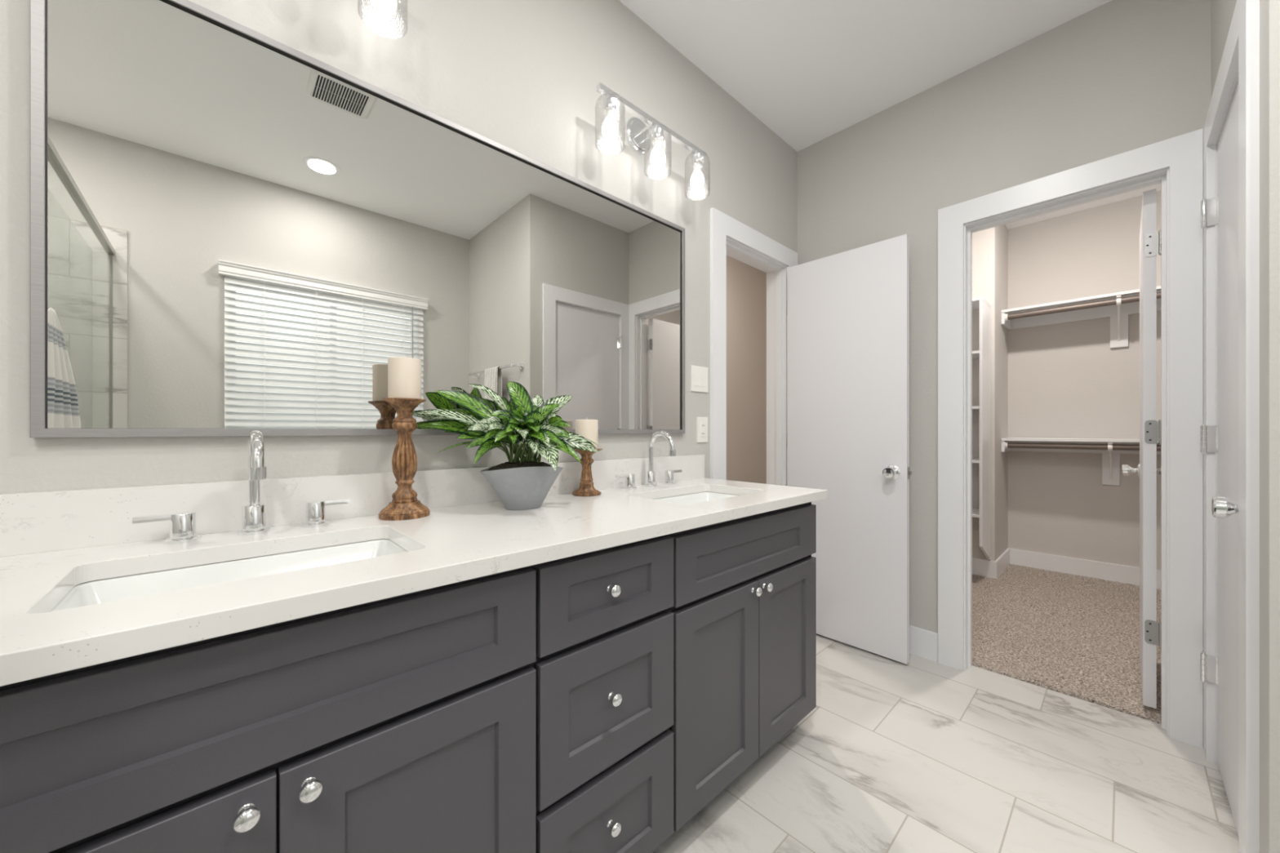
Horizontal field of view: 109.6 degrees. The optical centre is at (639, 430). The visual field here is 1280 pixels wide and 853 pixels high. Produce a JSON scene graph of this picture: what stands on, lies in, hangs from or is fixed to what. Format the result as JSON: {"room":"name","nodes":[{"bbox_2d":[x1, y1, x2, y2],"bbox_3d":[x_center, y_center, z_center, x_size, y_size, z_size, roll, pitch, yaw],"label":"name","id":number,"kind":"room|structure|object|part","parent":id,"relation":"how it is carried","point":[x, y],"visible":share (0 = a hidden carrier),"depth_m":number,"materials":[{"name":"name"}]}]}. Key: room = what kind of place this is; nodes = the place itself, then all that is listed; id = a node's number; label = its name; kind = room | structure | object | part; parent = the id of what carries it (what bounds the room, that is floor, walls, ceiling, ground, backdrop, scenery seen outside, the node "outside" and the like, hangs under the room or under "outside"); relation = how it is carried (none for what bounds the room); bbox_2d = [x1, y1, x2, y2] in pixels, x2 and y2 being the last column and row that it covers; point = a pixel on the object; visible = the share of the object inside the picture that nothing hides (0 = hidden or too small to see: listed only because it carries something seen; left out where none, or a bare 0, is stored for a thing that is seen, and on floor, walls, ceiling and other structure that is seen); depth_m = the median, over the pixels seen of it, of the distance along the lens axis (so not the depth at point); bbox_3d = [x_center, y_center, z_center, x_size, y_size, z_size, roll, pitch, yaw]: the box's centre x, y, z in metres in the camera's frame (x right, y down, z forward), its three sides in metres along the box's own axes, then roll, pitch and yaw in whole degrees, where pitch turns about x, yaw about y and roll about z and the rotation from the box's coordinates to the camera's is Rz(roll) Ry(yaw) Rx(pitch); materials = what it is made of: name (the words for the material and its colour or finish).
{"room":"bathroom","nodes":[
{"label":"bathroom","id":0,"kind":"room"},
{"bbox_2d":[0,0,797,493],"bbox_3d":[-0.500,-0.280,1.445,4.068,2.786,0.115,0,0,-43],"label":"wall","id":1,"kind":"structure","parent":0,"point":[523,76],"depth_m":1.38,"materials":[{"name":"paint"}]},
{"bbox_2d":[0,454,704,557],"bbox_3d":[-0.438,0.164,1.409,1.991,0.107,0.020,0,0,-43],"label":"backsplash","id":2,"kind":"structure","parent":1,"relation":"attached to","point":[42,522],"depth_m":0.97,"materials":[{"name":"stone"}]},
{"bbox_2d":[29,0,684,437],"bbox_3d":[-0.446,-0.439,1.400,1.746,0.903,0.019,0,0,-43],"label":"wall mirror","id":3,"kind":"object","parent":1,"relation":"attached to","point":[235,231],"visible":0.88,"depth_m":1.04,"materials":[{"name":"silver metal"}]},
{"bbox_2d":[357,0,407,38],"bbox_3d":[-0.816,-1.124,0.956,0.577,0.259,0.166,0,0,-43],"label":"vanity light","id":4,"kind":"object","parent":1,"relation":"attached to","point":[386,8],"visible":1,"depth_m":1.09,"materials":[{"name":"silver metal"}]},
{"bbox_3d":[-0.622,-1.052,1.095,0.057,0.080,0.057,0,0,-43],"label":"bulb","id":5,"kind":"part","parent":4,"relation":"part of","materials":[{"name":"white glass"}]},
{"bbox_2d":[595,82,710,198],"bbox_3d":[0.047,-1.124,1.761,0.577,0.259,0.166,0,0,-43],"label":"vanity light","id":6,"kind":"object","parent":1,"relation":"attached to","point":[638,136],"visible":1,"depth_m":1.73,"materials":[{"name":"silver metal"}]},
{"bbox_2d":[603,94,616,115],"bbox_3d":[-0.104,-1.138,1.577,0.046,0.052,0.046,0,0,-43],"label":"socket","id":7,"kind":"object","parent":6,"relation":"attached to","point":[609,100],"depth_m":1.56,"materials":[{"name":"silver metal"}]},
{"bbox_3d":[-0.104,-1.052,1.577,0.057,0.080,0.057,0,0,-43],"label":"bulb","id":8,"kind":"part","parent":6,"relation":"part of","materials":[{"name":"white glass"}]},
{"bbox_3d":[-0.104,-1.078,1.577,0.105,0.167,0.105,0,0,-43],"label":"lamp shade","id":9,"kind":"part","parent":6,"relation":"part of","materials":[{"name":"clear glass"}]},
{"bbox_3d":[0.033,-1.174,1.777,0.054,0.010,0.089,0,0,-43],"label":"arm","id":10,"kind":"part","parent":6,"relation":"part of","materials":[{"name":"silver metal"}]},
{"bbox_3d":[0.068,-1.078,1.738,0.105,0.167,0.105,0,0,-43],"label":"lamp shade","id":11,"kind":"part","parent":6,"relation":"part of","materials":[{"name":"clear glass"}]},
{"bbox_2d":[651,125,663,143],"bbox_3d":[0.068,-1.138,1.738,0.046,0.052,0.046,0,0,-43],"label":"socket","id":12,"kind":"object","parent":6,"relation":"attached to","point":[656,132],"depth_m":1.72,"materials":[{"name":"silver metal"}]},
{"bbox_3d":[0.068,-1.052,1.738,0.057,0.080,0.057,0,0,-43],"label":"bulb","id":13,"kind":"part","parent":6,"relation":"part of","materials":[{"name":"white glass"}]},
{"bbox_2d":[691,151,702,168],"bbox_3d":[0.241,-1.138,1.899,0.046,0.052,0.046,0,0,-43],"label":"socket","id":14,"kind":"object","parent":6,"relation":"attached to","point":[695,162],"depth_m":1.88,"materials":[{"name":"silver metal"}]},
{"bbox_3d":[0.241,-1.078,1.899,0.105,0.167,0.105,0,0,-43],"label":"lamp shade","id":15,"kind":"part","parent":6,"relation":"part of","materials":[{"name":"clear glass"}]},
{"bbox_3d":[0.241,-1.052,1.899,0.057,0.080,0.057,0,0,-43],"label":"bulb","id":16,"kind":"part","parent":6,"relation":"part of","materials":[{"name":"white glass"}]},
{"bbox_2d":[690,364,707,392],"bbox_3d":[0.276,-0.238,2.083,0.117,0.117,0.008,0,0,-43],"label":"switch plate","id":17,"kind":"object","parent":1,"relation":"attached to","point":[699,375],"visible":1,"depth_m":2.08,"materials":[{"name":"white plastic"}]},
{"bbox_2d":[696,417,707,442],"bbox_3d":[0.290,-0.005,2.096,0.074,0.117,0.009,0,0,-43],"label":"wall outlet","id":18,"kind":"object","parent":1,"relation":"attached to","point":[701,422],"visible":1,"depth_m":2.09,"materials":[{"name":"white plastic"}]},
{"bbox_2d":[700,422,705,436],"bbox_3d":[0.292,-0.005,2.094,0.033,0.066,0.003,0,0,-43],"label":"receptacle","id":19,"kind":"object","parent":18,"relation":"attached to","point":[702,424],"depth_m":2.09,"materials":[{"name":"white plastic"}]},
{"bbox_2d":[710,207,797,485],"bbox_3d":[0.589,0.030,2.459,0.809,2.166,0.151,0,0,-43],"label":"door frame","id":20,"kind":"structure","parent":1,"relation":"attached to","point":[730,237],"depth_m":2.44,"materials":[{"name":"white wood"}]},
{"bbox_2d":[786,234,911,664],"bbox_3d":[1.063,0.087,2.362,0.151,2.028,0.635,0,0,-43],"label":"door","id":21,"kind":"structure","parent":1,"relation":"in","point":[848,311],"depth_m":2.29,"materials":[{"name":"white painted wood"},{"name":"chrome"}]},
{"bbox_3d":[1.193,0.201,2.154,0.058,0.066,0.066,0,0,-43],"label":"knob","id":22,"kind":"part","parent":21,"relation":"part of","materials":[{"name":"silver metal"}]},
{"bbox_2d":[726,255,766,484],"bbox_3d":[0.285,-0.280,3.874,3.700,2.786,0.100,0,0,-43],"label":"wall","id":23,"kind":"structure","parent":0,"point":[746,285],"depth_m":4.54,"materials":[{"name":"paint"}]},
{"bbox_2d":[618,0,1160,272],"bbox_3d":[0.835,-1.698,1.660,6.315,0.050,4.090,0,0,-43],"label":"ceiling","id":24,"kind":"structure","parent":0,"point":[810,71],"depth_m":1.97,"materials":[{"name":"paint"}]},
{"bbox_2d":[652,633,1238,852],"bbox_3d":[0.438,1.138,0.408,4.028,0.050,2.800,0,0,-43],"label":"floor","id":25,"kind":"structure","parent":0,"point":[922,755],"depth_m":1.46,"materials":[{"name":"tile"}]},
{"bbox_2d":[0,565,536,852],"bbox_3d":[-0.669,0.682,0.803,0.796,0.863,0.587,0,0,-43],"label":"base cabinet","id":26,"kind":"object","parent":25,"relation":"on","point":[406,723],"visible":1,"depth_m":0.63,"materials":[{"name":"grey wood"}]},
{"bbox_3d":[-0.640,0.744,0.482,0.392,0.558,0.019,0,0,-43],"label":"door","id":27,"kind":"part","parent":26,"relation":"part of","materials":[{"name":"grey wood"}]},
{"bbox_3d":[-0.503,0.494,0.578,0.028,0.028,0.029,0,0,-43],"label":"knob","id":28,"kind":"part","parent":26,"relation":"part of","materials":[{"name":"silver metal"}]},
{"bbox_3d":[-0.454,0.494,0.623,0.028,0.028,0.029,0,0,-43],"label":"knob","id":29,"kind":"part","parent":26,"relation":"part of","materials":[{"name":"silver metal"}]},
{"bbox_3d":[-0.351,0.744,0.752,0.391,0.558,0.019,0,0,-43],"label":"door","id":30,"kind":"part","parent":26,"relation":"part of","materials":[{"name":"grey wood"}]},
{"bbox_2d":[0,477,827,686],"bbox_3d":[-0.242,0.234,1.199,1.991,0.031,0.594,0,0,-43],"label":"countertop","id":31,"kind":"structure","parent":26,"relation":"on","point":[451,544],"depth_m":0.76,"materials":[{"name":"stone"}]},
{"bbox_2d":[51,538,408,611],"bbox_3d":[-0.656,0.313,0.788,0.489,0.126,0.319,0,0,-43],"label":"sink basin","id":32,"kind":"object","parent":31,"relation":"in","point":[106,590],"visible":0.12,"depth_m":0.84,"materials":[{"name":"white ceramic"}]},
{"bbox_2d":[132,430,350,544],"bbox_3d":[-0.788,0.109,0.926,0.346,0.218,0.159,0,0,-43],"label":"faucet","id":33,"kind":"object","parent":31,"relation":"on","point":[182,525],"visible":1,"depth_m":0.94,"materials":[{"name":"silver metal"}]},
{"bbox_3d":[-0.929,0.168,0.865,0.056,0.010,0.018,0,0,-43],"label":"lever","id":34,"kind":"part","parent":33,"relation":"part of","materials":[{"name":"silver metal"}]},
{"bbox_3d":[-0.901,0.191,0.891,0.053,0.055,0.053,0,0,-43],"label":"handle","id":35,"kind":"part","parent":33,"relation":"part of","materials":[{"name":"silver metal"}]},
{"bbox_3d":[-0.823,0.189,0.964,0.055,0.059,0.055,0,0,-43],"label":"spout","id":36,"kind":"part","parent":33,"relation":"part of","materials":[{"name":"silver metal"}]},
{"bbox_3d":[-0.783,0.081,0.921,0.021,0.161,0.137,0,0,-43],"label":"spout","id":37,"kind":"part","parent":33,"relation":"part of","materials":[{"name":"silver metal"}]},
{"bbox_3d":[-0.745,0.191,1.037,0.053,0.055,0.053,0,0,-43],"label":"handle","id":38,"kind":"part","parent":33,"relation":"part of","materials":[{"name":"silver metal"}]},
{"bbox_3d":[-0.717,0.168,1.063,0.056,0.010,0.018,0,0,-43],"label":"lever","id":39,"kind":"part","parent":33,"relation":"part of","materials":[{"name":"silver metal"}]},
{"bbox_2d":[378,397,430,520],"bbox_3d":[-0.599,0.069,1.151,0.116,0.298,0.116,0,0,4],"label":"candle holder","id":40,"kind":"object","parent":31,"relation":"on","point":[404,505],"visible":1,"depth_m":1.13,"materials":[{"name":"brown wood"}]},
{"bbox_2d":[387,355,421,399],"bbox_3d":[-0.599,-0.135,1.151,0.075,0.110,0.075,0,0,-43],"label":"pillar candle","id":41,"kind":"object","parent":40,"relation":"on","point":[404,374],"visible":0.88,"depth_m":1.12,"materials":[{"name":"beige wax"}]},
{"bbox_2d":[414,381,599,510],"bbox_3d":[-0.355,0.038,1.267,0.446,0.359,0.252,0,0,15],"label":"potted plant","id":42,"kind":"object","parent":31,"relation":"on","point":[525,483],"visible":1,"depth_m":1.24,"materials":[{"name":"green plant"}]},
{"bbox_3d":[-0.328,0.158,1.273,0.233,0.121,0.146,0,0,-43],"label":"pot","id":43,"kind":"part","parent":42,"relation":"part of","materials":[{"name":"grey ceramic"}]},
{"bbox_2d":[572,448,603,496],"bbox_3d":[-0.182,0.141,1.542,0.110,0.155,0.110,0,0,-43],"label":"candle holder","id":44,"kind":"object","parent":31,"relation":"on","point":[586,488],"visible":0.91,"depth_m":1.52,"materials":[{"name":"brown wood"}]},
{"bbox_2d":[575,417,598,448],"bbox_3d":[-0.182,0.009,1.542,0.077,0.108,0.077,0,0,-43],"label":"pillar candle","id":45,"kind":"object","parent":44,"relation":"on","point":[587,428],"visible":0.76,"depth_m":1.51,"materials":[{"name":"beige wax"}]},
{"bbox_2d":[614,430,681,489],"bbox_3d":[0.076,0.109,1.731,0.346,0.218,0.159,0,0,-43],"label":"faucet","id":46,"kind":"object","parent":31,"relation":"on","point":[650,474],"visible":1,"depth_m":1.75,"materials":[{"name":"silver metal"}]},
{"bbox_3d":[-0.065,0.168,1.670,0.056,0.010,0.018,0,0,-43],"label":"lever","id":47,"kind":"part","parent":46,"relation":"part of","materials":[{"name":"silver metal"}]},
{"bbox_3d":[-0.037,0.191,1.696,0.053,0.055,0.053,0,0,-43],"label":"handle","id":48,"kind":"part","parent":46,"relation":"part of","materials":[{"name":"silver metal"}]},
{"bbox_3d":[0.041,0.189,1.769,0.055,0.059,0.055,0,0,-43],"label":"spout","id":49,"kind":"part","parent":46,"relation":"part of","materials":[{"name":"silver metal"}]},
{"bbox_3d":[0.081,0.081,1.726,0.021,0.161,0.137,0,0,-43],"label":"spout","id":50,"kind":"part","parent":46,"relation":"part of","materials":[{"name":"silver metal"}]},
{"bbox_3d":[0.119,0.191,1.842,0.053,0.055,0.053,0,0,-43],"label":"handle","id":51,"kind":"part","parent":46,"relation":"part of","materials":[{"name":"silver metal"}]},
{"bbox_3d":[0.147,0.168,1.868,0.056,0.010,0.018,0,0,-43],"label":"lever","id":52,"kind":"part","parent":46,"relation":"part of","materials":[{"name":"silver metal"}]},
{"bbox_2d":[653,491,737,503],"bbox_3d":[0.206,0.313,1.592,0.488,0.126,0.319,0,0,-43],"label":"sink basin","id":53,"kind":"object","parent":31,"relation":"in","point":[693,498],"visible":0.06,"depth_m":1.78,"materials":[{"name":"white ceramic"}]},
{"bbox_2d":[532,534,673,852],"bbox_3d":[-0.237,0.682,1.211,0.392,0.863,0.579,0,0,-43],"label":"base cabinet","id":54,"kind":"object","parent":25,"relation":"on","point":[603,665],"visible":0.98,"depth_m":1.00,"materials":[{"name":"grey wood"}]},
{"bbox_3d":[-0.061,0.605,1.022,0.384,0.284,0.019,0,0,-43],"label":"drawer","id":55,"kind":"part","parent":54,"relation":"part of","materials":[{"name":"grey wood"}]},
{"bbox_3d":[-0.061,0.359,1.022,0.384,0.175,0.019,0,0,-43],"label":"drawer","id":56,"kind":"part","parent":54,"relation":"part of","materials":[{"name":"grey wood"}]},
{"bbox_3d":[-0.061,0.895,1.022,0.384,0.256,0.019,0,0,-43],"label":"drawer","id":57,"kind":"part","parent":54,"relation":"part of","materials":[{"name":"grey wood"}]},
{"bbox_3d":[-0.058,0.881,1.002,0.028,0.028,0.029,0,0,-43],"label":"knob","id":58,"kind":"part","parent":54,"relation":"part of","materials":[{"name":"silver metal"}]},
{"bbox_3d":[-0.058,0.354,1.002,0.028,0.028,0.029,0,0,-43],"label":"knob","id":59,"kind":"part","parent":54,"relation":"part of","materials":[{"name":"silver metal"}]},
{"bbox_3d":[-0.056,0.596,1.004,0.028,0.028,0.029,0,0,-43],"label":"knob","id":60,"kind":"part","parent":54,"relation":"part of","materials":[{"name":"silver metal"}]},
{"bbox_2d":[668,502,816,831],"bbox_3d":[0.192,0.682,1.606,0.772,0.863,0.587,0,0,-43],"label":"base cabinet","id":61,"kind":"object","parent":25,"relation":"on","point":[744,610],"visible":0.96,"depth_m":1.35,"materials":[{"name":"grey wood"}]},
{"bbox_3d":[0.226,0.748,1.289,0.382,0.555,0.019,0,0,-43],"label":"door","id":62,"kind":"part","parent":61,"relation":"part of","materials":[{"name":"grey wood"}]},
{"bbox_3d":[0.366,0.364,1.420,0.766,0.178,0.019,0,0,-43],"label":"false drawer","id":63,"kind":"part","parent":61,"relation":"part of","materials":[{"name":"grey wood"}]},
{"bbox_3d":[0.356,0.490,1.378,0.028,0.028,0.029,0,0,-43],"label":"knob","id":64,"kind":"part","parent":61,"relation":"part of","materials":[{"name":"silver metal"}]},
{"bbox_3d":[0.402,0.491,1.420,0.028,0.028,0.029,0,0,-43],"label":"knob","id":65,"kind":"part","parent":61,"relation":"part of","materials":[{"name":"silver metal"}]},
{"bbox_3d":[0.507,0.748,1.551,0.381,0.555,0.019,0,0,-43],"label":"door","id":66,"kind":"part","parent":61,"relation":"part of","materials":[{"name":"grey wood"}]},
{"bbox_2d":[972,224,1008,561],"bbox_3d":[2.703,-0.280,3.806,0.655,2.786,0.557,0,0,-43],"label":"wall","id":67,"kind":"structure","parent":0,"point":[989,246],"depth_m":3.46,"materials":[{"name":"paint"}]},
{"bbox_2d":[972,297,991,560],"bbox_3d":[2.385,0.017,3.445,0.301,1.923,0.421,0,0,-43],"label":"shelving unit","id":68,"kind":"object","parent":67,"relation":"attached to","point":[981,304],"visible":0.4,"depth_m":3.26,"materials":[{"name":"white wood"}]},
{"bbox_3d":[2.387,-0.561,3.446,0.297,0.018,0.382,0,0,-43],"label":"shelf","id":69,"kind":"part","parent":68,"relation":"part of","materials":[{"name":"white wood"}]},
{"bbox_3d":[2.387,-0.166,3.446,0.297,0.018,0.382,0,0,-43],"label":"shelf","id":70,"kind":"part","parent":68,"relation":"part of","materials":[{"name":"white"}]},
{"bbox_3d":[2.387,0.222,3.446,0.297,0.018,0.382,0,0,-43],"label":"shelf","id":71,"kind":"part","parent":68,"relation":"part of","materials":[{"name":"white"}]},
{"bbox_3d":[2.387,0.609,3.446,0.297,0.018,0.382,0,0,-43],"label":"shelf","id":72,"kind":"part","parent":68,"relation":"part of","materials":[{"name":"white wood"}]},
{"bbox_3d":[2.385,-0.936,3.445,0.301,0.018,0.421,0,0,-43],"label":"shelf","id":73,"kind":"part","parent":68,"relation":"part of","materials":[{"name":"white wood"}]},
{"bbox_3d":[2.522,0.026,3.299,0.299,1.905,0.018,0,0,-43],"label":"panel","id":74,"kind":"part","parent":68,"relation":"part of","materials":[{"name":"white wood"}]},
{"bbox_2d":[972,557,994,578],"bbox_3d":[2.459,1.046,3.578,0.014,0.135,0.557,0,0,-43],"label":"baseboard","id":75,"kind":"structure","parent":67,"relation":"attached to","point":[982,567],"depth_m":3.42,"materials":[{"name":"white wood"}]},
{"bbox_2d":[994,548,1009,578],"bbox_3d":[2.856,1.046,3.558,0.568,0.135,0.014,0,0,-43],"label":"baseboard","id":76,"kind":"structure","parent":67,"relation":"attached to","point":[1002,562],"depth_m":3.50,"materials":[{"name":"white wood"}]},
{"bbox_2d":[797,0,1211,633],"bbox_3d":[1.906,-0.280,1.762,0.115,2.786,2.700,0,0,-43],"label":"wall","id":77,"kind":"structure","parent":0,"point":[1117,77],"depth_m":2.08,"materials":[{"name":"paint"}]},
{"bbox_2d":[909,625,937,662],"bbox_3d":[1.187,1.046,2.439,0.014,0.135,0.727,0,0,-43],"label":"baseboard","id":78,"kind":"structure","parent":77,"relation":"attached to","point":[923,643],"depth_m":2.21,"materials":[{"name":"white"}]},
{"bbox_2d":[1121,188,1160,709],"bbox_3d":[2.212,0.070,1.970,0.614,2.026,0.151,0,0,-43],"label":"door","id":79,"kind":"structure","parent":77,"relation":"in","point":[1146,470],"depth_m":1.77,"materials":[{"name":"white painted wood"},{"name":"chrome"}]},
{"bbox_3d":[2.358,0.191,2.170,0.066,0.066,0.058,0,0,-43],"label":"knob","id":80,"kind":"part","parent":79,"relation":"part of","materials":[{"name":"silver metal"}]},
{"bbox_3d":[2.422,0.191,2.102,0.066,0.066,0.058,0,0,-43],"label":"knob","id":81,"kind":"part","parent":79,"relation":"part of","materials":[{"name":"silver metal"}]},
{"bbox_2d":[1008,190,1160,570],"bbox_3d":[3.786,-0.280,3.051,0.100,2.786,2.023,0,0,-43],"label":"wall","id":82,"kind":"structure","parent":0,"point":[1066,380],"depth_m":3.45,"materials":[{"name":"paint"}]},
{"bbox_2d":[1001,285,1160,347],"bbox_3d":[3.637,-0.776,2.913,0.304,0.339,2.019,0,0,-43],"label":"closet shelf","id":83,"kind":"object","parent":82,"relation":"attached to","point":[1117,306],"visible":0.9,"depth_m":3.31,"materials":[{"name":"white wood"}]},
{"bbox_2d":[1004,313,1008,321],"bbox_3d":[2.882,-0.891,3.552,0.068,0.068,0.017,0,0,-43],"label":"socket","id":84,"kind":"object","parent":83,"relation":"attached to","point":[1006,315],"depth_m":3.54,"materials":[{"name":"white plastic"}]},
{"bbox_3d":[3.558,-0.891,2.826,0.042,0.042,1.995,0,0,-43],"label":"rod","id":85,"kind":"part","parent":83,"relation":"part of","materials":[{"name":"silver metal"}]},
{"bbox_2d":[1001,437,1160,485],"bbox_3d":[3.637,0.229,2.913,0.304,0.339,2.019,0,0,-43],"label":"closet shelf","id":86,"kind":"object","parent":82,"relation":"attached to","point":[1111,449],"visible":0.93,"depth_m":3.31,"materials":[{"name":"white wood"}]},
{"bbox_2d":[1004,440,1008,449],"bbox_3d":[2.882,0.114,3.552,0.068,0.068,0.017,0,0,-43],"label":"socket","id":87,"kind":"object","parent":86,"relation":"attached to","point":[1006,443],"depth_m":3.54,"materials":[{"name":"plastic"}]},
{"bbox_3d":[3.558,0.114,2.826,0.042,0.042,1.995,0,0,-43],"label":"rod","id":88,"kind":"part","parent":86,"relation":"part of","materials":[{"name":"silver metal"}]},
{"bbox_2d":[1009,548,1160,589],"bbox_3d":[3.749,1.046,3.007,0.014,0.135,2.009,0,0,-43],"label":"baseboard","id":89,"kind":"structure","parent":82,"relation":"attached to","point":[1093,569],"depth_m":3.43,"materials":[{"name":"white wood"}]},
{"bbox_2d":[1211,0,1279,852],"bbox_3d":[2.002,-0.280,0.890,0.933,2.786,1.015,0,0,-43],"label":"wall","id":90,"kind":"structure","parent":0,"point":[1222,11],"depth_m":0.95,"materials":[{"name":"paint"}]},
{"bbox_2d":[1200,82,1238,835],"bbox_3d":[1.690,0.077,1.303,0.626,2.053,0.093,0,0,-43],"label":"door","id":91,"kind":"structure","parent":90,"relation":"in","point":[1222,211],"depth_m":1.36,"materials":[{"name":"white painted wood"},{"name":"chrome"}]},
{"bbox_3d":[1.473,0.193,1.125,0.066,0.066,0.058,0,0,-43],"label":"knob","id":92,"kind":"part","parent":91,"relation":"part of","materials":[{"name":"silver metal"}]},
{"bbox_3d":[2.788,1.145,2.516,2.290,0.056,2.800,0,0,-43],"label":"floor","id":93,"kind":"structure","parent":0,"visible":0},
{"bbox_2d":[972,564,1160,724],"bbox_3d":[2.759,1.109,2.476,2.187,0.016,2.580,0,0,-43],"label":"floor","id":94,"kind":"structure","parent":93,"relation":"on","point":[1075,636],"depth_m":2.44,"materials":[{"name":"beige carpet"}]}
]}

